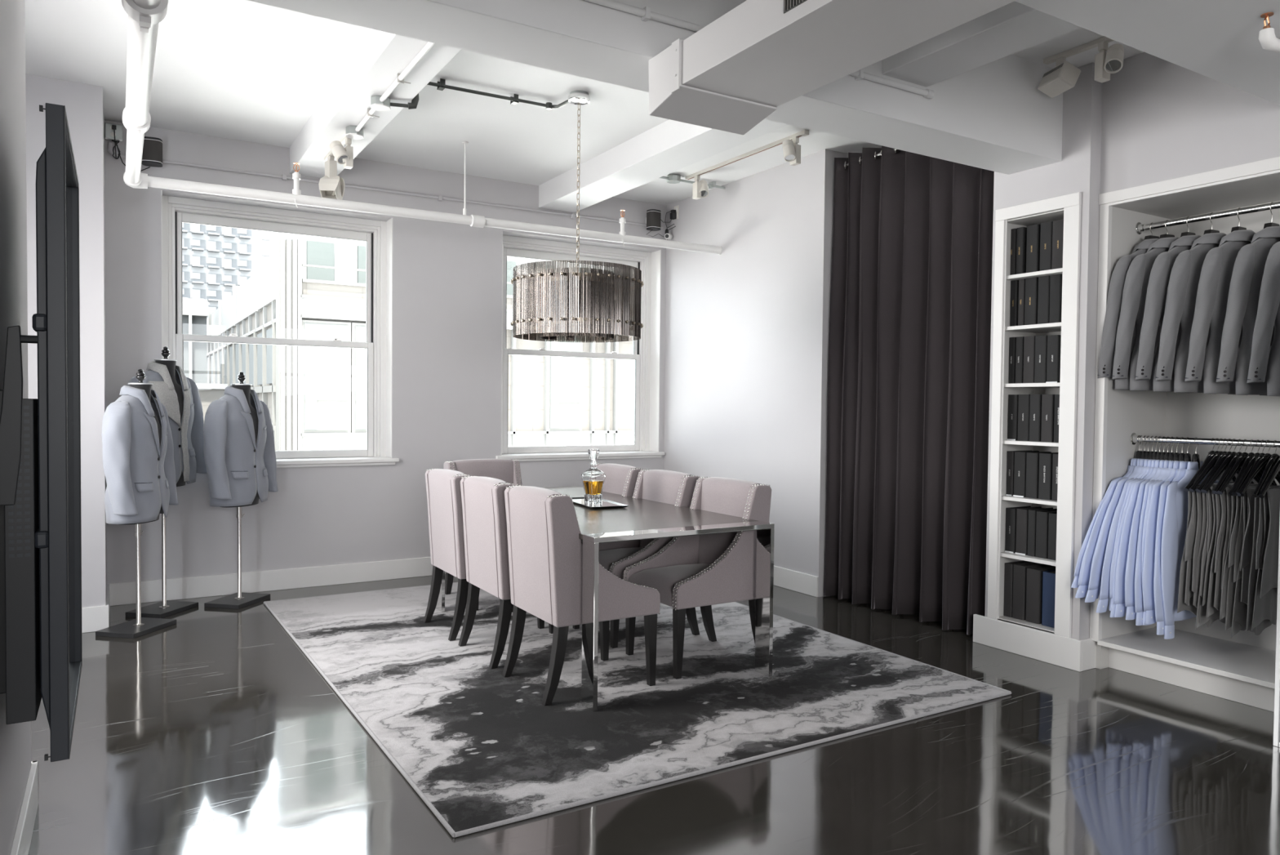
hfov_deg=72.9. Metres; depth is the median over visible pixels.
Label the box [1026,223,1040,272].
binder
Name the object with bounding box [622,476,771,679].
dining chair
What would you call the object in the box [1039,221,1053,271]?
binder
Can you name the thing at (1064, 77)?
spotlight
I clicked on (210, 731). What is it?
floor
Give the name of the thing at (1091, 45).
track
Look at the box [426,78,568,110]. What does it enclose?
conduit
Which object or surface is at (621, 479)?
dining chair
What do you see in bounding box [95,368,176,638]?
dress form
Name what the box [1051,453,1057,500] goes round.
binder
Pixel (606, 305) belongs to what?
drum chandelier
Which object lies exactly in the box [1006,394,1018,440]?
binder
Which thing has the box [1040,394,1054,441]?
binder
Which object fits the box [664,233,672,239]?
security camera
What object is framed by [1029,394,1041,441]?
binder
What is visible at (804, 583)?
baseboard
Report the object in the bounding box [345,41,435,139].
conduit
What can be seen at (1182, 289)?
suit jacket
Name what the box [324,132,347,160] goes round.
track
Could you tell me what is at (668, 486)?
dining chair
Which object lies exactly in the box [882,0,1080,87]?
ceiling beam
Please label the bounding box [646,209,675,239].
power cord
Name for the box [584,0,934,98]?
conduit
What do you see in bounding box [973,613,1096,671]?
baseboard
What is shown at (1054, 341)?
binder
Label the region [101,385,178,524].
suit jacket
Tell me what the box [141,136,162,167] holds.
wall speaker
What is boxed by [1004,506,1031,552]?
binder
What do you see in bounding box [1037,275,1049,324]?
binder
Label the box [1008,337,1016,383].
binder
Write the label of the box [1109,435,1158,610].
shirt
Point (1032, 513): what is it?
binder
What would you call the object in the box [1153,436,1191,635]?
shirt
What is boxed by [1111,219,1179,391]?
suit jacket
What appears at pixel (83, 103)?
wall
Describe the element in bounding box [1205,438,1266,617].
trousers
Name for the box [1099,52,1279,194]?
wall
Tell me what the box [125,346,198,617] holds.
dress form
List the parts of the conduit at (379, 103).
plate, plate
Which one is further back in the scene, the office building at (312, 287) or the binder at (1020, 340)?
the office building at (312, 287)
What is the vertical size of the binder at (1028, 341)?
0.260 m
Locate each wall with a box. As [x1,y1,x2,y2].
[0,0,31,854]
[25,73,106,607]
[104,120,666,583]
[663,62,1102,639]
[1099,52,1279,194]
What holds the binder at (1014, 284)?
on the bookcase at (1071, 203)
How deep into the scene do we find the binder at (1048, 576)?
4.70 m
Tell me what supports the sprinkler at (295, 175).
on the pipe
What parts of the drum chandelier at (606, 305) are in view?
glass panel, glass panel, glass panel, glass panel, glass panel, glass panel, glass panel, glass panel, glass panel, glass panel, glass panel, glass panel, glass panel, glass panel, glass panel, glass panel, glass panel, glass panel, glass panel, glass panel, glass panel, glass panel, glass panel, glass panel, glass panel, frame, chain, glass panel, glass panel, glass panel, glass panel, glass panel, glass panel, glass panel, glass panel, glass panel, glass panel, glass panel, glass panel, glass panel, glass panel, glass panel, glass panel, glass panel, glass panel, glass panel, glass panel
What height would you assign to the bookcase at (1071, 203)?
2.315 m
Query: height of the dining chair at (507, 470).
0.943 m
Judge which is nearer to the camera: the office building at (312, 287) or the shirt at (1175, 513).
the shirt at (1175, 513)
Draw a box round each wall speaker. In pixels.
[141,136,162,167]
[645,208,661,231]
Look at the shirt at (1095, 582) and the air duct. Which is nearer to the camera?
the air duct
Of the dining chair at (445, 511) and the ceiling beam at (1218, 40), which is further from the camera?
the dining chair at (445, 511)
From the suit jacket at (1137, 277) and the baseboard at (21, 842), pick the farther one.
the suit jacket at (1137, 277)
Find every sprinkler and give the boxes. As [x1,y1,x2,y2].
[292,162,301,207]
[618,209,626,246]
[1258,12,1279,53]
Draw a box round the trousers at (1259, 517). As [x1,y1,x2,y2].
[1246,440,1279,635]
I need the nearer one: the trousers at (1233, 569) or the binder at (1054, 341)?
the trousers at (1233, 569)
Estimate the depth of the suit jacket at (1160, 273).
4.25 m
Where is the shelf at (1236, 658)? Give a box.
[1097,626,1275,688]
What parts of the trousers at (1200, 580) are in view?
trouser leg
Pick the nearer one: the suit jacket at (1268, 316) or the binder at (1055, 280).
the suit jacket at (1268, 316)
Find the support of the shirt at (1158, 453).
hanging from the open closet
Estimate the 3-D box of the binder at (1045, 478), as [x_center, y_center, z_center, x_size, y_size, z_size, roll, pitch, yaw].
[2.297,0.266,4.774,0.226,0.250,0.072,0,2,-31]
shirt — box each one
[1071,435,1141,609]
[1075,435,1142,605]
[1084,435,1146,602]
[1089,435,1150,599]
[1096,435,1154,613]
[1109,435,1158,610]
[1109,435,1162,617]
[1114,435,1166,617]
[1124,435,1169,619]
[1134,436,1173,625]
[1141,436,1179,625]
[1142,436,1184,623]
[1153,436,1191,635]
[1160,437,1218,639]
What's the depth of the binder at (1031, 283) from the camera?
4.78 m
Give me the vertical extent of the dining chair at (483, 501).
0.943 m
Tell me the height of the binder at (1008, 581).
0.302 m
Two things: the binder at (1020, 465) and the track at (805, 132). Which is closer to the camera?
the binder at (1020, 465)
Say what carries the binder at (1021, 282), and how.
on the bookcase at (1071, 203)
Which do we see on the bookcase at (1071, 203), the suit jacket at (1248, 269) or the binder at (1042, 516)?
the binder at (1042, 516)
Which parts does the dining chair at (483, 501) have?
panel, leg, backrest, leg, panel, leg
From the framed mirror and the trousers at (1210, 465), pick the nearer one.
the framed mirror
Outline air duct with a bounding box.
[648,0,1016,134]
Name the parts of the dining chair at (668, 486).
leg, leg, seat, panel, nail trim, panel, nail trim, backrest, leg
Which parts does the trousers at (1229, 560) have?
trouser leg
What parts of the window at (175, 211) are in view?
sash, sash, sill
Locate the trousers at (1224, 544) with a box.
[1213,439,1267,610]
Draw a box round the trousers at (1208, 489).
[1195,438,1259,628]
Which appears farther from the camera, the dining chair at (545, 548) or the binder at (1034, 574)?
the binder at (1034, 574)
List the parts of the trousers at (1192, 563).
trouser leg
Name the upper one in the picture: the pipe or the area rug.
the pipe
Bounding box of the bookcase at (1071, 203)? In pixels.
[986,191,1081,637]
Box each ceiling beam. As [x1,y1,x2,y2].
[247,0,1062,174]
[289,28,461,177]
[538,118,789,212]
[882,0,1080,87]
[1015,0,1279,105]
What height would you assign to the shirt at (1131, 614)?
0.900 m
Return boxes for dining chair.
[423,468,544,640]
[443,458,522,610]
[458,475,553,668]
[502,484,660,705]
[573,469,700,648]
[596,462,644,496]
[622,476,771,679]
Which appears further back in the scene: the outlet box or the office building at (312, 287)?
the office building at (312, 287)
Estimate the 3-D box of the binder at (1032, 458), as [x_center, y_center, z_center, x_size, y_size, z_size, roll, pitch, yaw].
[2.256,0.264,4.842,0.225,0.250,0.069,0,2,-31]
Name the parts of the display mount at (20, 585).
wall plate, bracket arm, arm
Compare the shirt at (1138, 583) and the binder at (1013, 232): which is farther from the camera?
the binder at (1013, 232)
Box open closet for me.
[1089,156,1279,711]
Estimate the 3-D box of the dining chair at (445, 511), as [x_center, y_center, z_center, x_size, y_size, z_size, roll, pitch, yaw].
[-0.933,0.720,5.219,0.599,0.943,0.530,0,2,-31]
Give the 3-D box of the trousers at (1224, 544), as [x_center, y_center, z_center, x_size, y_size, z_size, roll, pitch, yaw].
[2.898,0.481,4.145,0.505,0.851,0.064,0,2,-29]
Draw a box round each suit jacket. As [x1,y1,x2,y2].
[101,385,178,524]
[126,361,207,483]
[203,385,278,506]
[1097,222,1159,389]
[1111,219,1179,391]
[1134,216,1200,392]
[1155,212,1226,393]
[1184,207,1259,395]
[1215,201,1279,395]
[1246,241,1279,395]
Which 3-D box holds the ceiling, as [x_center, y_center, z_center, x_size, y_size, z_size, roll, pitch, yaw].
[0.752,-1.936,2.318,6.900,0.240,10.900,0,2,-31]
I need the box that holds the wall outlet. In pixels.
[674,204,679,219]
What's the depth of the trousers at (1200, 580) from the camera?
4.12 m
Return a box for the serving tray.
[571,496,628,508]
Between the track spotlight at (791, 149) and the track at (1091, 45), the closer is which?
the track at (1091, 45)
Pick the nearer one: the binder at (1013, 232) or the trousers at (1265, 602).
the trousers at (1265, 602)
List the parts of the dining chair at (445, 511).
panel, leg, backrest, leg, panel, leg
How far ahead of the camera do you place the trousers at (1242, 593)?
3.98 m
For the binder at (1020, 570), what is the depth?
4.85 m
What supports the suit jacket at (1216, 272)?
hanging from the open closet
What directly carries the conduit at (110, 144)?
attached to the wall at (447, 276)
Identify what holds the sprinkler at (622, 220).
attached to the pipe
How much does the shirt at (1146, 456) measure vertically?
0.899 m
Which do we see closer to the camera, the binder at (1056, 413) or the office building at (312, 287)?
the binder at (1056, 413)
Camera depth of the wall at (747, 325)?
6.47 m
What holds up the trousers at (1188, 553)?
hanging from the open closet
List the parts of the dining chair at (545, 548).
panel, leg, backrest, leg, panel, nail trim, leg, leg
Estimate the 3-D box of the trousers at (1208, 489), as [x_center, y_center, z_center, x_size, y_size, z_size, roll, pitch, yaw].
[2.871,0.504,4.185,0.509,0.900,0.064,0,2,-25]
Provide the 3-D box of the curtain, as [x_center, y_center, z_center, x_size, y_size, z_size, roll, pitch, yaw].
[1.750,-0.330,5.577,0.242,3.087,1.359,0,2,-31]
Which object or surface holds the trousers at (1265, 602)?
hanging from the open closet
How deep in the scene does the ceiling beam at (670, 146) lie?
5.92 m
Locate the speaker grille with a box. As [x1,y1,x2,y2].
[646,211,661,226]
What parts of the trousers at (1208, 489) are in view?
trouser leg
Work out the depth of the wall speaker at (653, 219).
7.60 m
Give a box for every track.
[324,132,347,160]
[685,129,808,179]
[1043,36,1114,64]
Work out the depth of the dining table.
4.27 m
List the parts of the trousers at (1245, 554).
trouser leg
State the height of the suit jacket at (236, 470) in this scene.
0.780 m
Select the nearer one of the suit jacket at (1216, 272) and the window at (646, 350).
the suit jacket at (1216, 272)
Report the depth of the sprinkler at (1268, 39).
2.83 m
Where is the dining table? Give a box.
[435,485,774,711]
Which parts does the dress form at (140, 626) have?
plate, height lever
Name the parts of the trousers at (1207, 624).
trouser leg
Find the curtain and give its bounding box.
[823,145,994,635]
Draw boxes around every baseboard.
[9,760,38,854]
[81,556,445,632]
[773,565,818,596]
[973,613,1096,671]
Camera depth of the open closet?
4.44 m
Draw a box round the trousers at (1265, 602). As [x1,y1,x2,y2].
[1251,455,1279,630]
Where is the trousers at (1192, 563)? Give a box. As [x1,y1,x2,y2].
[1184,437,1235,605]
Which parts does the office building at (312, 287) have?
pane, pane, terrace rail, pane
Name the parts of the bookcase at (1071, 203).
frame, shelf, shelf, shelf, shelf, shelf, shelf, rail, frame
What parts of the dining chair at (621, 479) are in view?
panel, nail trim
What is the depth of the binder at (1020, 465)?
4.84 m
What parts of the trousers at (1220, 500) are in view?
trouser leg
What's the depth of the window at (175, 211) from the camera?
6.48 m
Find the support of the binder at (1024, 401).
on the bookcase at (1071, 203)
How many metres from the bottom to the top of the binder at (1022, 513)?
0.253 m
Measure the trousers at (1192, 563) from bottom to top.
0.851 m
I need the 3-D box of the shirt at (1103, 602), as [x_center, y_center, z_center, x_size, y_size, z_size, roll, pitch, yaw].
[2.603,0.493,4.487,0.746,0.898,0.072,0,2,-32]
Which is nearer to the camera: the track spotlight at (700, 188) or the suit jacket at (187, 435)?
the suit jacket at (187, 435)
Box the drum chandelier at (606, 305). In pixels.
[510,90,644,342]
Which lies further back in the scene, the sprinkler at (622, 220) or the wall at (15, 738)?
the sprinkler at (622, 220)
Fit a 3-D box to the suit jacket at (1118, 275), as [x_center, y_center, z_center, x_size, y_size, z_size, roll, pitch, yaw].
[2.660,-0.632,4.531,0.635,0.871,0.162,0,2,-26]
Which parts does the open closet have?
panel, rail, ceiling panel, clothes rail, clothes rail, panel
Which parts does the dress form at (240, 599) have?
plate, height lever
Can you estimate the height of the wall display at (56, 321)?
1.513 m
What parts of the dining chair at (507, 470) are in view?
leg, panel, backrest, nail trim, panel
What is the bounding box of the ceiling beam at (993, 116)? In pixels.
[247,0,1062,174]
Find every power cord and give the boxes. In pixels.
[111,124,150,171]
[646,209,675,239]
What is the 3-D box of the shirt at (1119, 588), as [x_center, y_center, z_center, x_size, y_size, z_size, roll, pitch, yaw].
[2.666,0.494,4.465,0.696,0.898,0.073,0,2,-29]
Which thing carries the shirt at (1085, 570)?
hanging from the open closet
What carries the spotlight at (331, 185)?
hanging from the track at (342, 140)
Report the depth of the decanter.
5.02 m
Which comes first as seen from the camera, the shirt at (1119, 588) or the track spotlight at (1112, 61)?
the track spotlight at (1112, 61)
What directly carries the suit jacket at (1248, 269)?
hanging from the open closet
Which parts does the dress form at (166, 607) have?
plate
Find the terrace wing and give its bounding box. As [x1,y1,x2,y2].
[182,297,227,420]
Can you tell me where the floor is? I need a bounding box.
[28,573,1279,854]
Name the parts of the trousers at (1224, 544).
trouser leg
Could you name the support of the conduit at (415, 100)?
attached to the ceiling beam at (377, 61)
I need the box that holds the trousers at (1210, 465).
[1188,438,1253,598]
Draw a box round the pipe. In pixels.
[121,0,722,254]
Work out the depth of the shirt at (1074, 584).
4.41 m
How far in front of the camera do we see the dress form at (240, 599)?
5.78 m
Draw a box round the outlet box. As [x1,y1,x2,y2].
[104,122,123,142]
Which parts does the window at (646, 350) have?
sash, sash, sill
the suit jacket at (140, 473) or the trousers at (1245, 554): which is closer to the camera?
the trousers at (1245, 554)
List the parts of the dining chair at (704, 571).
leg, panel, nail trim, seat, leg, leg, nail trim, panel, backrest, leg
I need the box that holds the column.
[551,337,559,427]
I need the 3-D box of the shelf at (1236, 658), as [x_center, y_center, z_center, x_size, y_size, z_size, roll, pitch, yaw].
[3.031,1.132,3.959,0.601,0.024,1.586,0,2,-31]
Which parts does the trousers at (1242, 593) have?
trouser leg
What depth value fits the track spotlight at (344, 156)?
5.23 m
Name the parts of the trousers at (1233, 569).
trouser leg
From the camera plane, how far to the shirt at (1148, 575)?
4.25 m
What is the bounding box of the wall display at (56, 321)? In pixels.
[31,102,82,761]
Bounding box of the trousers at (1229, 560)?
[1219,439,1276,619]
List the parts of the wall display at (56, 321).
frame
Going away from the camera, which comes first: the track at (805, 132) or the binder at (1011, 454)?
the binder at (1011, 454)
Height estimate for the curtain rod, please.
0.024 m
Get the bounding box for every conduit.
[106,141,663,227]
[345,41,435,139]
[390,93,418,109]
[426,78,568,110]
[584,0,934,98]
[659,173,724,189]
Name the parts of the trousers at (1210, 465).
trouser leg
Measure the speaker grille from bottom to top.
0.132 m
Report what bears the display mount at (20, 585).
attached to the wall at (15, 738)
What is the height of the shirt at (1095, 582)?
0.898 m
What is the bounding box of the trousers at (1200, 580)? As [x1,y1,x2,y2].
[1192,438,1258,607]
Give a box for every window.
[160,190,399,467]
[495,231,665,461]
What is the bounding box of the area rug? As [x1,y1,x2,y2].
[263,582,1011,837]
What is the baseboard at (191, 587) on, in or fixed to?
attached to the wall at (447, 276)
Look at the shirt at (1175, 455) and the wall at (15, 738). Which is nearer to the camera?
the wall at (15, 738)
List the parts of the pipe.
hanger rod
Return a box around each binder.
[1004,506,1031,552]
[1004,560,1028,617]
[1005,450,1031,495]
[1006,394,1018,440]
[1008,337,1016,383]
[1009,228,1017,275]
[1009,280,1018,326]
[1012,561,1047,620]
[1013,450,1044,497]
[1014,336,1023,382]
[1015,226,1026,274]
[1015,506,1044,555]
[1017,278,1025,325]
[1017,394,1030,440]
[1022,335,1035,382]
[1024,276,1038,324]
[1025,451,1051,498]
[1025,564,1055,623]
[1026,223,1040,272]
[1027,507,1057,556]
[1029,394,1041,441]
[1034,335,1047,382]
[1035,509,1057,558]
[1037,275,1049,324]
[1038,452,1057,499]
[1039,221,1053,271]
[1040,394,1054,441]
[1041,569,1055,627]
[1045,334,1061,382]
[1047,511,1057,559]
[1048,273,1062,323]
[1051,218,1063,269]
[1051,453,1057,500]
[1053,394,1059,442]
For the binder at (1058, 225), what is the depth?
4.64 m
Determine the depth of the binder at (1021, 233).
4.83 m
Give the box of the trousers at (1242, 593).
[1233,440,1279,627]
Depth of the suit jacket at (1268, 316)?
3.82 m
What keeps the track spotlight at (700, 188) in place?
attached to the track at (805, 132)
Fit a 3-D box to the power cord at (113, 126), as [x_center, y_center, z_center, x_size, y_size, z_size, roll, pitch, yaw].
[-3.299,-1.802,5.618,0.220,0.278,0.042,-1,2,-36]
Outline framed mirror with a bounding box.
[1272,519,1279,746]
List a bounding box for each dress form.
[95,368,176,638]
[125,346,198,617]
[204,371,270,608]
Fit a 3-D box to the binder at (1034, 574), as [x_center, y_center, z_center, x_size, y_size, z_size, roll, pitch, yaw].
[2.261,0.929,4.840,0.225,0.296,0.082,0,2,-31]
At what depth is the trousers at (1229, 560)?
4.01 m
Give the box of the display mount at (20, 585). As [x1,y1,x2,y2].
[0,324,41,724]
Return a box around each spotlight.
[318,155,345,199]
[329,137,353,168]
[692,174,708,199]
[782,137,800,165]
[1037,57,1080,97]
[1094,41,1124,82]
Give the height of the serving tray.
0.014 m
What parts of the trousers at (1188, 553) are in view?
trouser leg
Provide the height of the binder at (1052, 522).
0.250 m
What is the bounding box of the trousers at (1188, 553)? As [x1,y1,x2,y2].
[1177,437,1239,615]
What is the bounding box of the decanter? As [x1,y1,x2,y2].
[581,448,605,502]
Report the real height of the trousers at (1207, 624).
0.911 m
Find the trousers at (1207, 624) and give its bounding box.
[1198,438,1240,626]
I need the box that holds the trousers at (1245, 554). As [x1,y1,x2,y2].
[1230,439,1279,638]
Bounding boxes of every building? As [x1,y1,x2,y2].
[182,222,275,318]
[206,231,633,450]
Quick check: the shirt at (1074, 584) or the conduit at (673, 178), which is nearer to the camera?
the shirt at (1074, 584)
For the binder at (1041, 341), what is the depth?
4.73 m
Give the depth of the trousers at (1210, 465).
4.17 m
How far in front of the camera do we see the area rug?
3.96 m
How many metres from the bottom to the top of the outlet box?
0.110 m
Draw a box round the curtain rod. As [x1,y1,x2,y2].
[844,148,900,167]
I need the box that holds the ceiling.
[25,0,1144,204]
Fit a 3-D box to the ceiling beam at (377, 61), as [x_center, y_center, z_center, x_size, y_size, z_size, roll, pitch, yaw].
[-1.459,-1.855,4.744,0.304,0.192,3.510,0,2,-31]
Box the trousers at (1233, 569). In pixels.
[1225,439,1279,630]
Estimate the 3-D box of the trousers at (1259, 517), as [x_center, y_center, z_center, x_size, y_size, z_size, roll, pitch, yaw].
[2.961,0.508,4.036,0.513,0.898,0.064,0,2,-33]

